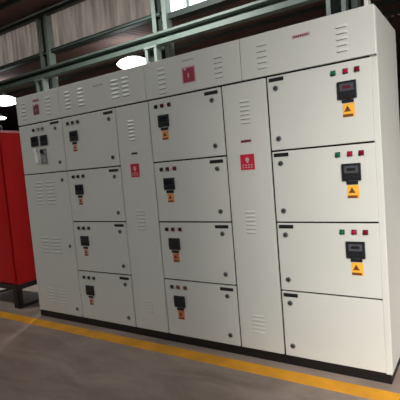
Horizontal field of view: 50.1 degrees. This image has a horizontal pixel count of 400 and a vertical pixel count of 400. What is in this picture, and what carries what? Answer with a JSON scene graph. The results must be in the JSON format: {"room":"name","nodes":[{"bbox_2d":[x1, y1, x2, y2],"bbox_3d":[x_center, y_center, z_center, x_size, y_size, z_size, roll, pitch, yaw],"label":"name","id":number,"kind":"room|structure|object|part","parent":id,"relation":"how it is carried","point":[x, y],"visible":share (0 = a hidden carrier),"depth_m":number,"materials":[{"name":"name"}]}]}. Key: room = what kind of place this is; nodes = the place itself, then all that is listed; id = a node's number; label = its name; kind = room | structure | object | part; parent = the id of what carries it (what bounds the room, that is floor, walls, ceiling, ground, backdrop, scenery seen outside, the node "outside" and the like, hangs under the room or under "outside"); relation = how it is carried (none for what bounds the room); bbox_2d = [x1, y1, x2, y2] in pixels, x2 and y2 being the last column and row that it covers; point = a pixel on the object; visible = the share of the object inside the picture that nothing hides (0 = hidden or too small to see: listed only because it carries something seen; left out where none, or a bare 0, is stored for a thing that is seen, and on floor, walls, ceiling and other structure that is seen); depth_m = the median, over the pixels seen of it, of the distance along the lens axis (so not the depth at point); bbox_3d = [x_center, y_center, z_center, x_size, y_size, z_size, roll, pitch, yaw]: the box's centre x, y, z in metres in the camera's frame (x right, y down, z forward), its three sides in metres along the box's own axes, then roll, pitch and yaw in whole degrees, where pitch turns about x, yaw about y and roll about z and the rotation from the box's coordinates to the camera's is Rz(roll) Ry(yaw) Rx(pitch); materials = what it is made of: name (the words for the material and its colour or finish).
{"room":"electrical room","nodes":[
{"label":"electrical room","id":0,"kind":"room"},
{"bbox_2d":[0,127,18,130],"bbox_3d":[-24.529,-3.834,32.327,0.100,9.600,32.200,-2,5,34],"label":"wall","id":1,"kind":"structure","parent":0,"point":[5,129],"depth_m":41.40,"materials":[{"name":"black"}]},
{"bbox_2d":[0,0,21,10],"bbox_3d":[-6.510,-7.130,15.234,49.000,0.170,0.080,-2,5,34],"label":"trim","id":2,"kind":"structure","parent":1,"relation":"attached to","point":[8,3],"depth_m":15.49,"materials":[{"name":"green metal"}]},
{"bbox_2d":[0,0,68,29],"bbox_3d":[-6.089,-6.903,15.855,49.000,0.067,0.070,-2,5,34],"label":"trim","id":3,"kind":"structure","parent":1,"relation":"attached to","point":[63,1],"depth_m":15.85,"materials":[{"name":"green metal"}]},
{"bbox_2d":[0,0,84,35],"bbox_3d":[-5.995,-6.912,15.997,49.000,0.220,0.180,-2,5,34],"label":"trim","id":4,"kind":"structure","parent":1,"relation":"attached to","point":[69,3],"depth_m":15.89,"materials":[{"name":"green metal"}]},
{"bbox_2d":[0,4,325,95],"bbox_3d":[-3.644,-6.235,19.492,49.000,0.120,0.060,-2,5,34],"label":"trim","id":5,"kind":"structure","parent":1,"relation":"attached to","point":[322,6],"depth_m":16.55,"materials":[{"name":"green metal"}]},
{"bbox_2d":[0,8,399,109],"bbox_3d":[-1.482,-7.086,22.774,49.000,0.120,0.060,-2,5,34],"label":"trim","id":6,"kind":"structure","parent":1,"relation":"attached to","point":[395,10],"depth_m":16.85,"materials":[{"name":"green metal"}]},
{"bbox_2d":[374,0,399,6],"bbox_3d":[-2.563,-6.661,21.133,49.000,0.120,0.060,-2,5,34],"label":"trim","id":7,"kind":"structure","parent":1,"relation":"attached to","point":[387,1],"depth_m":15.05,"materials":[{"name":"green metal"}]},
{"bbox_2d":[0,0,61,26],"bbox_3d":[-7.920,-7.492,13.310,48.807,1.680,7.354,-2,5,34],"label":"ceiling","id":8,"kind":"structure","parent":0,"point":[23,8],"depth_m":16.06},
{"bbox_2d":[0,0,150,65],"bbox_3d":[-13.689,-6.123,21.506,30.050,1.500,0.035,-2,5,34],"label":"wall","id":9,"kind":"structure","parent":0,"point":[86,18],"depth_m":15.34,"materials":[{"name":"grey metal"}]},
{"bbox_2d":[0,0,240,72],"bbox_3d":[-5.750,-5.487,16.299,49.000,0.300,0.370,-2,5,34],"label":"steel beam","id":10,"kind":"structure","parent":9,"relation":"attached to","point":[207,5],"depth_m":13.95,"materials":[{"name":"green metal"}]},
{"bbox_2d":[0,284,399,399],"bbox_3d":[-3.700,0.409,19.102,49.000,0.200,32.200,-2,5,34],"label":"floor","id":11,"kind":"structure","parent":0,"point":[37,362],"depth_m":3.24,"materials":[{"name":"concrete"}]},
{"bbox_2d":[0,125,38,308],"bbox_3d":[-2.469,0.188,5.559,1.016,2.184,0.695,-2,5,34],"label":"tall cabinet","id":12,"kind":"object","parent":11,"relation":"on","point":[17,263],"visible":0.66,"depth_m":5.10,"materials":[{"name":"metal"}]},
{"bbox_3d":[-2.659,0.133,5.277,0.960,1.750,0.020,-2,5,34],"label":"door","id":13,"kind":"part","parent":12,"relation":"part of","materials":[{"name":"red metal"}]},
{"bbox_3d":[-2.178,1.181,5.139,0.100,0.230,0.060,-2,5,34],"label":"leg","id":14,"kind":"part","parent":12,"relation":"part of","materials":[{"name":"black metal"}]},
{"bbox_3d":[-2.398,1.019,5.628,1.000,0.060,0.670,-2,5,34],"label":"frame","id":15,"kind":"part","parent":12,"relation":"part of","materials":[{"name":"black metal"}]},
{"bbox_3d":[-1.983,1.246,5.384,0.040,0.028,0.650,-2,5,34],"label":"rail","id":16,"kind":"part","parent":12,"relation":"part of","materials":[{"name":"black metal"}]},
{"bbox_2d":[34,78,48,92],"bbox_3d":[-5.612,-1.870,15.943,0.480,5.148,0.260,-2,5,34],"label":"post","id":17,"kind":"object","parent":11,"relation":"on","point":[42,84],"visible":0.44,"depth_m":15.69,"materials":[{"name":"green metal"}]},
{"bbox_3d":[-5.824,-4.403,15.741,0.480,0.048,0.260,-2,5,34],"label":"cap plate","id":18,"kind":"part","parent":17,"relation":"part of","materials":[{"name":"grey metal"}]},
{"bbox_2d":[0,0,321,92],"bbox_3d":[-6.019,-4.596,15.855,48.800,0.345,0.260,-2,5,34],"label":"girder","id":19,"kind":"object","parent":17,"relation":"on","point":[258,9],"visible":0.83,"depth_m":12.43,"materials":[{"name":"green metal"}]},
{"bbox_2d":[36,15,58,88],"bbox_3d":[-5.559,-3.142,16.352,0.800,7.600,0.560,-2,5,34],"label":"steel column","id":20,"kind":"structure","parent":11,"relation":"on","point":[44,25],"depth_m":16.05,"materials":[{"name":"metal"}]},
{"bbox_3d":[-5.524,-3.164,16.404,0.520,7.570,0.010,-2,5,34],"label":"web plate","id":21,"kind":"part","parent":20,"relation":"part of","materials":[{"name":"green metal"}]},
{"bbox_2d":[144,45,161,63],"bbox_3d":[-1.204,-2.005,13.004,0.480,5.148,0.260,-2,5,34],"label":"post","id":22,"kind":"object","parent":11,"relation":"on","point":[152,53],"visible":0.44,"depth_m":12.79,"materials":[{"name":"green metal"}]},
{"bbox_3d":[-1.149,-1.992,13.085,0.400,5.100,0.010,-2,5,34],"label":"web plate","id":23,"kind":"part","parent":22,"relation":"part of","materials":[{"name":"green metal"}]},
{"bbox_3d":[-1.416,-4.538,12.802,0.480,0.048,0.260,-2,5,34],"label":"cap plate","id":24,"kind":"part","parent":22,"relation":"part of","materials":[{"name":"grey metal"}]},
{"bbox_2d":[150,0,174,58],"bbox_3d":[-0.984,-3.282,13.302,0.800,7.600,0.560,-2,5,34],"label":"steel column","id":25,"kind":"structure","parent":11,"relation":"on","point":[167,51],"depth_m":13.07,"materials":[{"name":"metal"}]},
{"bbox_3d":[-0.950,-3.304,13.354,0.520,7.570,0.010,-2,5,34],"label":"web plate","id":26,"kind":"part","parent":25,"relation":"part of","materials":[{"name":"green metal"}]},
{"bbox_2d":[0,311,399,399],"bbox_3d":[-9.778,1.550,9.935,48.000,0.002,0.135,-2,5,34],"label":"floor marking","id":27,"kind":"object","parent":11,"relation":"on","point":[324,383],"depth_m":3.28,"materials":[{"name":"yellow paint"}]},
{"bbox_2d":[15,0,399,383],"bbox_3d":[-0.172,-0.013,3.988,3.654,2.450,0.772,-2,5,34],"label":"switchboard","id":28,"kind":"object","parent":11,"relation":"on","point":[241,196],"visible":1,"depth_m":3.24,"materials":[{"name":"white metal"}]},
{"bbox_3d":[-1.731,-0.459,4.510,0.060,0.152,0.020,-2,5,34],"label":"breaker handle","id":29,"kind":"part","parent":28,"relation":"part of","materials":[{"name":"white plastic"}]},
{"bbox_3d":[-1.682,-0.956,4.433,0.691,0.296,0.020,-2,5,34],"label":"panel","id":30,"kind":"part","parent":28,"relation":"part of","materials":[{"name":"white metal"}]},
{"bbox_3d":[-1.641,-0.541,4.463,0.695,0.511,0.020,-2,5,34],"label":"door","id":31,"kind":"part","parent":28,"relation":"part of","materials":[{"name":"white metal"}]},
{"bbox_2d":[40,148,47,163],"bbox_3d":[-1.626,-0.454,4.439,0.094,0.156,0.022,-2,5,34],"label":"switch","id":32,"kind":"object","parent":28,"relation":"attached to","point":[43,151],"depth_m":4.44,"materials":[{"name":"grey plastic"}]},
{"bbox_3d":[-1.556,0.467,4.543,0.695,1.496,0.020,-2,5,34],"label":"tall door","id":33,"kind":"part","parent":28,"relation":"part of","materials":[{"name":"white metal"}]},
{"bbox_3d":[-1.042,-0.560,4.063,0.714,0.511,0.020,-2,5,34],"label":"door","id":34,"kind":"part","parent":28,"relation":"part of","materials":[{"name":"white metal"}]},
{"bbox_3d":[-0.999,-0.046,4.104,0.714,0.499,0.020,-2,5,34],"label":"door","id":35,"kind":"part","parent":28,"relation":"part of","materials":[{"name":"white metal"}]},
{"bbox_3d":[-0.926,-0.979,3.929,1.114,0.296,0.020,-2,5,34],"label":"panel","id":36,"kind":"part","parent":28,"relation":"part of","materials":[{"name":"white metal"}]},
{"bbox_3d":[-0.957,0.456,4.144,0.714,0.489,0.020,-2,5,34],"label":"door","id":37,"kind":"part","parent":28,"relation":"part of","materials":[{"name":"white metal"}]},
{"bbox_3d":[-0.915,0.952,4.184,0.714,0.484,0.020,-2,5,34],"label":"door","id":38,"kind":"part","parent":28,"relation":"part of","materials":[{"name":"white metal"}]},
{"bbox_3d":[-0.751,0.236,3.964,0.116,0.024,0.004,-2,5,34],"label":"name plate","id":39,"kind":"part","parent":28,"relation":"part of","materials":[{"name":"black plastic"}]},
{"bbox_3d":[-0.515,0.175,3.813,0.370,2.019,0.020,-2,5,34],"label":"narrow door","id":40,"kind":"part","parent":28,"relation":"part of","materials":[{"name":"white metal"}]},
{"bbox_3d":[-0.117,-0.588,3.447,0.705,0.511,0.020,-2,5,34],"label":"door","id":41,"kind":"part","parent":28,"relation":"part of","materials":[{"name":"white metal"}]},
{"bbox_3d":[-0.074,-0.074,3.488,0.705,0.499,0.020,-2,5,34],"label":"door","id":42,"kind":"part","parent":28,"relation":"part of","materials":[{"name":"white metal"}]},
{"bbox_3d":[-0.081,-1.005,3.366,0.905,0.296,0.020,-2,5,34],"label":"panel","id":43,"kind":"part","parent":28,"relation":"part of","materials":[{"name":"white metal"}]},
{"bbox_3d":[-0.032,0.428,3.528,0.705,0.489,0.020,-2,5,34],"label":"door","id":44,"kind":"part","parent":28,"relation":"part of","materials":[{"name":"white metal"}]},
{"bbox_3d":[0.010,0.923,3.567,0.705,0.484,0.020,-2,5,34],"label":"door","id":45,"kind":"part","parent":28,"relation":"part of","materials":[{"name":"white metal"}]},
{"bbox_3d":[0.083,-0.818,3.269,0.120,0.026,0.004,-2,5,34],"label":"name plate","id":46,"kind":"part","parent":28,"relation":"part of","materials":[{"name":"black plastic"}]},
{"bbox_3d":[0.126,-0.298,3.311,0.120,0.026,0.004,-2,5,34],"label":"name plate","id":47,"kind":"part","parent":28,"relation":"part of","materials":[{"name":"black plastic"}]},
{"bbox_3d":[0.169,0.209,3.351,0.120,0.026,0.004,-2,5,34],"label":"name plate","id":48,"kind":"part","parent":28,"relation":"part of","materials":[{"name":"black plastic"}]},
{"bbox_3d":[0.210,0.707,3.391,0.120,0.026,0.004,-2,5,34],"label":"name plate","id":49,"kind":"part","parent":28,"relation":"part of","materials":[{"name":"black plastic"}]},
{"bbox_3d":[0.399,0.147,3.204,0.353,2.019,0.020,-2,5,34],"label":"narrow door","id":50,"kind":"part","parent":28,"relation":"part of","materials":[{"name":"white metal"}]},
{"bbox_3d":[0.527,-0.837,2.972,0.108,0.026,0.004,-2,5,34],"label":"name plate","id":51,"kind":"part","parent":28,"relation":"part of","materials":[{"name":"black plastic"}]},
{"bbox_3d":[0.571,-0.318,3.013,0.108,0.026,0.004,-2,5,34],"label":"name plate","id":52,"kind":"part","parent":28,"relation":"part of","materials":[{"name":"black plastic"}]},
{"bbox_3d":[0.613,0.190,3.054,0.108,0.026,0.004,-2,5,34],"label":"name plate","id":53,"kind":"part","parent":28,"relation":"part of","materials":[{"name":"black plastic"}]},
{"bbox_3d":[0.655,0.688,3.094,0.108,0.026,0.004,-2,5,34],"label":"name plate","id":54,"kind":"part","parent":28,"relation":"part of","materials":[{"name":"black plastic"}]},
{"bbox_3d":[0.682,-1.028,2.857,0.919,0.296,0.020,-2,5,34],"label":"panel","id":55,"kind":"part","parent":28,"relation":"part of","materials":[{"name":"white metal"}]},
{"bbox_3d":[0.784,-0.616,2.846,0.691,0.511,0.020,-2,5,34],"label":"door","id":56,"kind":"part","parent":28,"relation":"part of","materials":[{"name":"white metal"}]},
{"bbox_3d":[0.827,-0.102,2.887,0.691,0.499,0.020,-2,5,34],"label":"door","id":57,"kind":"part","parent":28,"relation":"part of","materials":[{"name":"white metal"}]},
{"bbox_3d":[0.869,0.401,2.927,0.691,0.489,0.020,-2,5,34],"label":"door","id":58,"kind":"part","parent":28,"relation":"part of","materials":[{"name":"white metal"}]},
{"bbox_3d":[0.910,0.896,2.967,0.691,0.484,0.020,-2,5,34],"label":"door","id":59,"kind":"part","parent":28,"relation":"part of","materials":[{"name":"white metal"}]},
{"bbox_3d":[0.940,-0.631,2.726,0.074,0.022,0.004,-2,5,34],"label":"name plate","id":60,"kind":"part","parent":28,"relation":"part of","materials":[{"name":"black plastic"}]},
{"bbox_3d":[0.984,-0.111,2.767,0.074,0.022,0.004,-2,5,34],"label":"name plate","id":61,"kind":"part","parent":28,"relation":"part of","materials":[{"name":"black plastic"}]},
{"bbox_3d":[1.027,0.396,2.808,0.074,0.022,0.004,-2,5,34],"label":"name plate","id":62,"kind":"part","parent":28,"relation":"part of","materials":[{"name":"black plastic"}]},
{"bbox_2d":[354,66,359,71],"bbox_3d":[0.976,-0.819,2.669,0.033,0.033,0.016,-2,5,34],"label":"lamp","id":63,"kind":"object","parent":28,"relation":"attached to","point":[356,68],"depth_m":2.66,"materials":[{"name":"red plastic"}]},
{"bbox_3d":[1.349,-0.067,2.981,0.004,2.325,0.718,-2,5,34],"label":"panel","id":64,"kind":"part","parent":28,"relation":"part of","materials":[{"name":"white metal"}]},
{"bbox_2d":[326,0,348,15],"bbox_3d":[3.330,-2.144,9.982,0.480,5.148,0.260,-2,5,34],"label":"post","id":65,"kind":"object","parent":11,"relation":"on","point":[332,6],"visible":0.07,"depth_m":9.83,"materials":[{"name":"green metal"}]},
{"bbox_3d":[3.384,-2.131,10.062,0.400,5.100,0.010,-2,5,34],"label":"web plate","id":66,"kind":"part","parent":65,"relation":"part of","materials":[{"name":"green metal"}]},
{"bbox_2d":[348,0,360,9],"bbox_3d":[3.591,-3.422,10.252,0.800,7.600,0.560,-2,5,34],"label":"steel column","id":67,"kind":"structure","parent":11,"relation":"on","point":[352,4],"depth_m":9.96,"materials":[{"name":"metal"}]},
{"bbox_2d":[0,0,399,129],"bbox_3d":[-0.665,-7.026,24.171,48.807,0.980,18.804,-2,5,34],"label":"ceiling","id":68,"kind":"structure","parent":0,"point":[141,31],"depth_m":17.00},
{"bbox_2d":[0,92,15,105],"bbox_3d":[-9.363,-5.084,20.419,1.300,1.136,1.300,-2,5,34],"label":"lamp","id":69,"kind":"object","parent":68,"relation":"hanging from","point":[5,100],"visible":0.81,"depth_m":20.14,"materials":[{"name":"white"}]},
{"bbox_2d":[117,54,145,68],"bbox_3d":[-2.481,-5.357,15.823,1.248,1.011,1.248,-2,5,34],"label":"lamp","id":70,"kind":"object","parent":68,"relation":"hanging from","point":[133,60],"visible":0.7,"depth_m":15.43,"materials":[{"name":"white"}]},
{"bbox_2d":[397,74,399,121],"bbox_3d":[4.892,-4.633,32.222,49.000,6.300,0.100,-2,5,34],"label":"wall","id":71,"kind":"structure","parent":0,"point":[398,75],"depth_m":26.85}
]}

